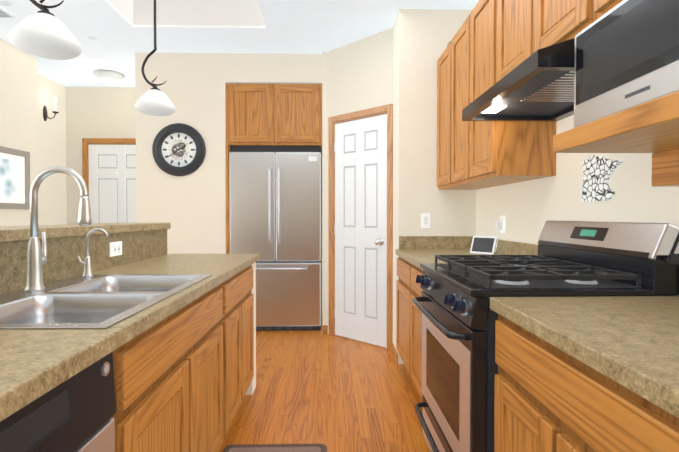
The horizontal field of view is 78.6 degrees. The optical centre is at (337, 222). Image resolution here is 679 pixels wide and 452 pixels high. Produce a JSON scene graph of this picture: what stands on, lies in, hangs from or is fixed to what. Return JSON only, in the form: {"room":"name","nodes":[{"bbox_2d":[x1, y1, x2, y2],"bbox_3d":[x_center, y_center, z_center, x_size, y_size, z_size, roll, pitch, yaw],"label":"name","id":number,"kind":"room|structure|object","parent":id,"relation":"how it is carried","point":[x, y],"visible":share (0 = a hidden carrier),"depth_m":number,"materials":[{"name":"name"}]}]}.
{"room":"kitchen","nodes":[
{"label":"kitchen","id":0,"kind":"room"},
{"bbox_2d":[0,0,478,86],"bbox_3d":[-1.092,-1.947,1.909,4.597,0.650,6.700,0,1,-1],"label":"ceiling","id":1,"kind":"structure","parent":0,"point":[122,31],"depth_m":3.52,"materials":[{"name":"paint"}]},
{"bbox_2d":[0,0,13,5],"bbox_3d":[-2.453,-1.621,3.037,0.130,0.036,0.130,0,1,-1],"label":"smoke detector","id":2,"kind":"object","parent":1,"relation":"attached to","point":[6,2],"visible":1,"depth_m":3.04,"materials":[{"name":"white paint"}]},
{"bbox_2d":[0,7,15,17],"bbox_3d":[-2.717,-1.634,3.222,0.300,0.016,0.180,0,1,-1],"label":"ceiling vent","id":3,"kind":"object","parent":1,"relation":"in","point":[4,13],"visible":0.96,"depth_m":3.26,"materials":[{"name":"white paint"}]},
{"bbox_2d":[8,0,81,59],"bbox_3d":[-1.299,-1.185,1.846,0.272,0.870,0.272,0,1,-1],"label":"pendant light","id":4,"kind":"object","parent":1,"relation":"hanging from","point":[44,32],"visible":1,"depth_m":1.78,"materials":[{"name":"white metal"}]},
{"bbox_2d":[87,35,97,39],"bbox_3d":[-2.186,-1.643,3.702,0.080,0.012,0.080,0,1,-1],"label":"recessed light","id":5,"kind":"object","parent":1,"relation":"in","point":[92,37],"visible":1,"depth_m":3.69,"materials":[{"name":"white paint"}]},
{"bbox_2d":[94,70,123,83],"bbox_3d":[-2.565,-1.617,4.666,0.300,0.094,0.300,0,1,-1],"label":"flush ceiling light","id":6,"kind":"object","parent":1,"relation":"attached to","point":[110,76],"visible":1,"depth_m":4.58,"materials":[{"name":"white glass"}]},
{"bbox_2d":[134,0,175,115],"bbox_3d":[-1.294,-1.202,2.947,0.272,0.870,0.272,0,1,-1],"label":"pendant light","id":7,"kind":"object","parent":1,"relation":"hanging from","point":[154,101],"visible":1,"depth_m":2.89,"materials":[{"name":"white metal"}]},
{"bbox_2d":[218,322,429,451],"bbox_3d":[-1.092,1.152,1.956,4.597,0.050,6.700,0,1,-1],"label":"floor","id":8,"kind":"structure","parent":0,"point":[336,393],"depth_m":2.63,"materials":[{"name":"brown wood"}]},
{"bbox_2d":[0,351,116,451],"bbox_3d":[-0.789,0.719,0.645,0.592,0.857,0.608,0,1,-1],"label":"dishwasher","id":9,"kind":"object","parent":8,"relation":"on","point":[76,412],"visible":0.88,"depth_m":0.78,"materials":[{"name":"grey"}]},
{"bbox_2d":[112,332,147,451],"bbox_3d":[-0.794,0.718,0.645,0.600,0.858,0.787,0,1,-1],"label":"base cabinet","id":10,"kind":"object","parent":8,"relation":"on","point":[131,430],"depth_m":1.01,"materials":[{"name":"brown wood"}]},
{"bbox_2d":[0,223,259,421],"bbox_3d":[-0.958,0.160,0.763,0.940,0.252,4.120,0,1,-1],"label":"countertop","id":11,"kind":"structure","parent":10,"relation":"on","point":[35,364],"depth_m":1.43,"materials":[{"name":"stone"}]},
{"bbox_2d":[24,166,91,291],"bbox_3d":[-0.950,0.019,1.431,0.222,0.422,0.098,0,1,-1],"label":"faucet","id":12,"kind":"object","parent":11,"relation":"on","point":[36,256],"visible":1,"depth_m":1.40,"materials":[{"name":"silver metal"}]},
{"bbox_2d":[77,228,108,276],"bbox_3d":[-1.013,0.124,1.722,0.130,0.203,0.042,0,1,-1],"label":"faucet","id":13,"kind":"object","parent":11,"relation":"on","point":[87,269],"visible":1,"depth_m":1.72,"materials":[{"name":"silver metal"}]},
{"bbox_2d":[0,274,211,328],"bbox_3d":[-0.814,0.329,1.369,0.560,0.194,0.860,0,1,-1],"label":"sink","id":14,"kind":"object","parent":11,"relation":"in","point":[100,301],"visible":0.52,"depth_m":1.34,"materials":[{"name":"silver metal"}]},
{"bbox_2d":[110,241,121,256],"bbox_3d":[-1.125,0.135,2.110,0.009,0.072,0.116,0,1,-1],"label":"outlet","id":15,"kind":"object","parent":11,"relation":"attached to","point":[115,248],"visible":1,"depth_m":2.10,"materials":[{"name":"white plastic"}]},
{"bbox_2d":[144,280,227,451],"bbox_3d":[-0.810,0.706,1.430,0.600,0.858,0.949,0,1,-1],"label":"base cabinet","id":16,"kind":"object","parent":8,"relation":"on","point":[183,376],"depth_m":1.44,"materials":[{"name":"brown wood"}]},
{"bbox_2d":[228,265,253,429],"bbox_3d":[-0.827,0.693,2.282,0.600,0.858,0.755,0,1,-1],"label":"base cabinet","id":17,"kind":"object","parent":8,"relation":"on","point":[240,298],"depth_m":2.25,"materials":[{"name":"brown wood"}]},
{"bbox_2d":[222,444,326,451],"bbox_3d":[-0.296,1.130,1.457,0.510,0.009,1.270,0,1,-1],"label":"rug","id":18,"kind":"object","parent":8,"relation":"on","point":[277,448],"visible":1,"depth_m":2.05,"materials":[{"name":"beige fabric"}]},
{"bbox_2d":[229,146,321,330],"bbox_3d":[-0.625,0.158,4.442,0.906,1.851,0.779,0,1,-1],"label":"fridge","id":19,"kind":"object","parent":8,"relation":"on","point":[275,207],"visible":0.81,"depth_m":4.12,"materials":[{"name":"grey metal"}]},
{"bbox_2d":[396,257,422,397],"bbox_3d":[0.765,0.687,2.666,0.601,0.858,1.136,0,1,-1],"label":"base cabinet","id":20,"kind":"object","parent":8,"relation":"on","point":[408,317],"depth_m":2.71,"materials":[{"name":"brown wood"}]},
{"bbox_2d":[412,221,678,451],"bbox_3d":[0.734,0.564,1.713,0.749,1.134,0.756,0,1,-1],"label":"stove","id":21,"kind":"object","parent":8,"relation":"on","point":[459,365],"visible":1,"depth_m":1.47,"materials":[{"name":"black"}]},
{"bbox_2d":[494,314,635,451],"bbox_3d":[0.799,0.714,0.931,0.601,0.858,0.807,0,1,-1],"label":"base cabinet","id":22,"kind":"object","parent":8,"relation":"on","point":[549,397],"depth_m":0.98,"materials":[{"name":"brown wood"}]},
{"bbox_2d":[632,394,678,451],"bbox_3d":[0.810,0.723,0.369,0.601,0.858,0.623,0,1,-1],"label":"base cabinet","id":23,"kind":"object","parent":8,"relation":"on","point":[654,429],"depth_m":0.67,"materials":[{"name":"brown wood"}]},
{"bbox_2d":[395,236,678,417],"bbox_3d":[0.807,0.212,0.983,0.633,0.140,4.488,0,1,-1],"label":"countertop","id":24,"kind":"structure","parent":23,"relation":"on","point":[631,343],"depth_m":0.99,"materials":[{"name":"stone"}]},
{"bbox_2d":[470,236,496,254],"bbox_3d":[0.978,0.153,2.804,0.149,0.118,0.197,0,1,-1],"label":"tablet","id":25,"kind":"object","parent":24,"relation":"on","point":[483,244],"visible":0.98,"depth_m":2.78,"materials":[{"name":"white plastic"}]},
{"bbox_2d":[0,9,678,394],"bbox_3d":[-1.092,-0.247,1.935,4.597,2.750,6.700,0,1,-1],"label":"wall","id":26,"kind":"structure","parent":0,"point":[396,65],"depth_m":3.93,"materials":[{"name":"paint"}]},
{"bbox_2d":[0,146,29,208],"bbox_3d":[-3.015,-0.401,3.800,0.025,0.560,0.530,0,1,-1],"label":"picture frame","id":27,"kind":"object","parent":26,"relation":"attached to","point":[14,178],"visible":1,"depth_m":3.88,"materials":[{"name":"silver metal"}]},
{"bbox_2d":[43,97,58,120],"bbox_3d":[-3.269,-1.292,4.747,0.154,0.275,0.070,0,1,-1],"label":"wall sconce","id":28,"kind":"object","parent":26,"relation":"attached to","point":[45,114],"visible":1,"depth_m":4.74,"materials":[{"name":"brown metal"}]},
{"bbox_2d":[82,138,135,222],"bbox_3d":[-2.660,0.025,5.104,0.926,2.107,0.106,0,1,-1],"label":"hall door","id":29,"kind":"structure","parent":26,"relation":"in","point":[109,171],"depth_m":5.11,"materials":[{"name":"white wood"}]},
{"bbox_2d":[152,123,205,175],"bbox_3d":[-1.550,-0.708,4.044,0.516,0.516,0.050,0,1,-1],"label":"wall clock","id":30,"kind":"object","parent":26,"relation":"attached to","point":[178,149],"visible":1,"depth_m":4.04,"materials":[{"name":"black"}]},
{"bbox_2d":[225,83,321,253],"bbox_3d":[-0.632,-0.141,4.443,0.951,2.460,0.706,0,1,-1],"label":"upper cabinet","id":31,"kind":"object","parent":26,"relation":"attached to","point":[273,114],"visible":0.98,"depth_m":4.08,"materials":[{"name":"brown wood"}]},
{"bbox_2d":[328,104,392,350],"bbox_3d":[0.210,0.046,3.790,0.741,2.106,0.153,1,1,42],"label":"pantry door","id":32,"kind":"structure","parent":26,"relation":"in","point":[360,191],"depth_m":3.77,"materials":[{"name":"white wood"}]},
{"bbox_2d":[391,342,397,363],"bbox_3d":[0.465,1.063,3.387,0.011,0.085,0.298,0,1,-1],"label":"baseboard","id":33,"kind":"structure","parent":26,"relation":"attached to","point":[394,352],"depth_m":3.35,"materials":[{"name":"brown wood"}]},
{"bbox_2d":[421,213,429,227],"bbox_3d":[0.684,-0.012,3.218,0.072,0.116,0.010,0,1,-1],"label":"light switch","id":34,"kind":"object","parent":26,"relation":"attached to","point":[425,220],"visible":1,"depth_m":3.22,"materials":[{"name":"white plastic"}]},
{"bbox_2d":[437,50,482,189],"bbox_3d":[0.925,-0.754,2.987,0.316,1.010,0.454,0,1,-1],"label":"upper cabinet","id":35,"kind":"object","parent":26,"relation":"attached to","point":[441,61],"depth_m":3.08,"materials":[{"name":"brown wood"}]},
{"bbox_2d":[445,27,505,187],"bbox_3d":[0.932,-0.749,2.645,0.316,1.010,0.514,0,1,-1],"label":"upper cabinet","id":36,"kind":"object","parent":26,"relation":"attached to","point":[453,50],"depth_m":2.77,"materials":[{"name":"brown wood"}]},
{"bbox_2d":[491,216,504,254],"bbox_3d":[1.040,0.084,2.724,0.101,0.253,0.088,0,1,-1],"label":"outlet","id":37,"kind":"object","parent":26,"relation":"attached to","point":[500,225],"visible":0.98,"depth_m":2.71,"materials":[{"name":"white plastic"}]},
{"bbox_2d":[493,0,516,84],"bbox_3d":[0.948,-0.942,1.849,0.316,0.598,0.451,0,1,-1],"label":"upper cabinet","id":38,"kind":"object","parent":26,"relation":"attached to","point":[504,11],"depth_m":1.97,"materials":[{"name":"brown wood"}]},
{"bbox_2d":[462,38,574,121],"bbox_3d":[0.868,-0.569,1.698,0.478,0.140,0.752,0,1,-1],"label":"range hood","id":39,"kind":"object","parent":38,"relation":"attached to","point":[537,85],"visible":0.6,"depth_m":1.66,"materials":[{"name":"black metal"}]},
{"bbox_2d":[461,0,560,183],"bbox_3d":[0.939,-0.743,2.304,0.316,1.010,0.451,0,1,-1],"label":"upper cabinet","id":40,"kind":"object","parent":26,"relation":"attached to","point":[491,43],"depth_m":2.19,"materials":[{"name":"brown wood"}]},
{"bbox_2d":[517,0,584,65],"bbox_3d":[0.954,-0.938,1.541,0.316,0.598,0.452,0,1,-1],"label":"upper cabinet","id":41,"kind":"object","parent":26,"relation":"attached to","point":[541,24],"depth_m":1.61,"materials":[{"name":"brown wood"}]},
{"bbox_2d":[574,0,678,127],"bbox_3d":[0.912,-0.414,0.972,0.392,0.288,0.570,0,1,-1],"label":"microwave","id":42,"kind":"object","parent":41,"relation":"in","point":[626,56],"visible":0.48,"depth_m":1.03,"materials":[{"name":"grey"}]},
{"bbox_2d":[581,0,622,27],"bbox_3d":[0.963,-0.930,1.077,0.316,0.598,0.477,0,1,-1],"label":"upper cabinet","id":43,"kind":"object","parent":26,"relation":"attached to","point":[591,10],"depth_m":1.33,"materials":[{"name":"brown wood"}]},
{"bbox_2d":[582,155,623,201],"bbox_3d":[1.104,-0.189,1.734,0.012,0.200,0.250,0,1,-1],"label":"wall art","id":44,"kind":"object","parent":26,"relation":"attached to","point":[598,171],"visible":0.94,"depth_m":1.75}
]}

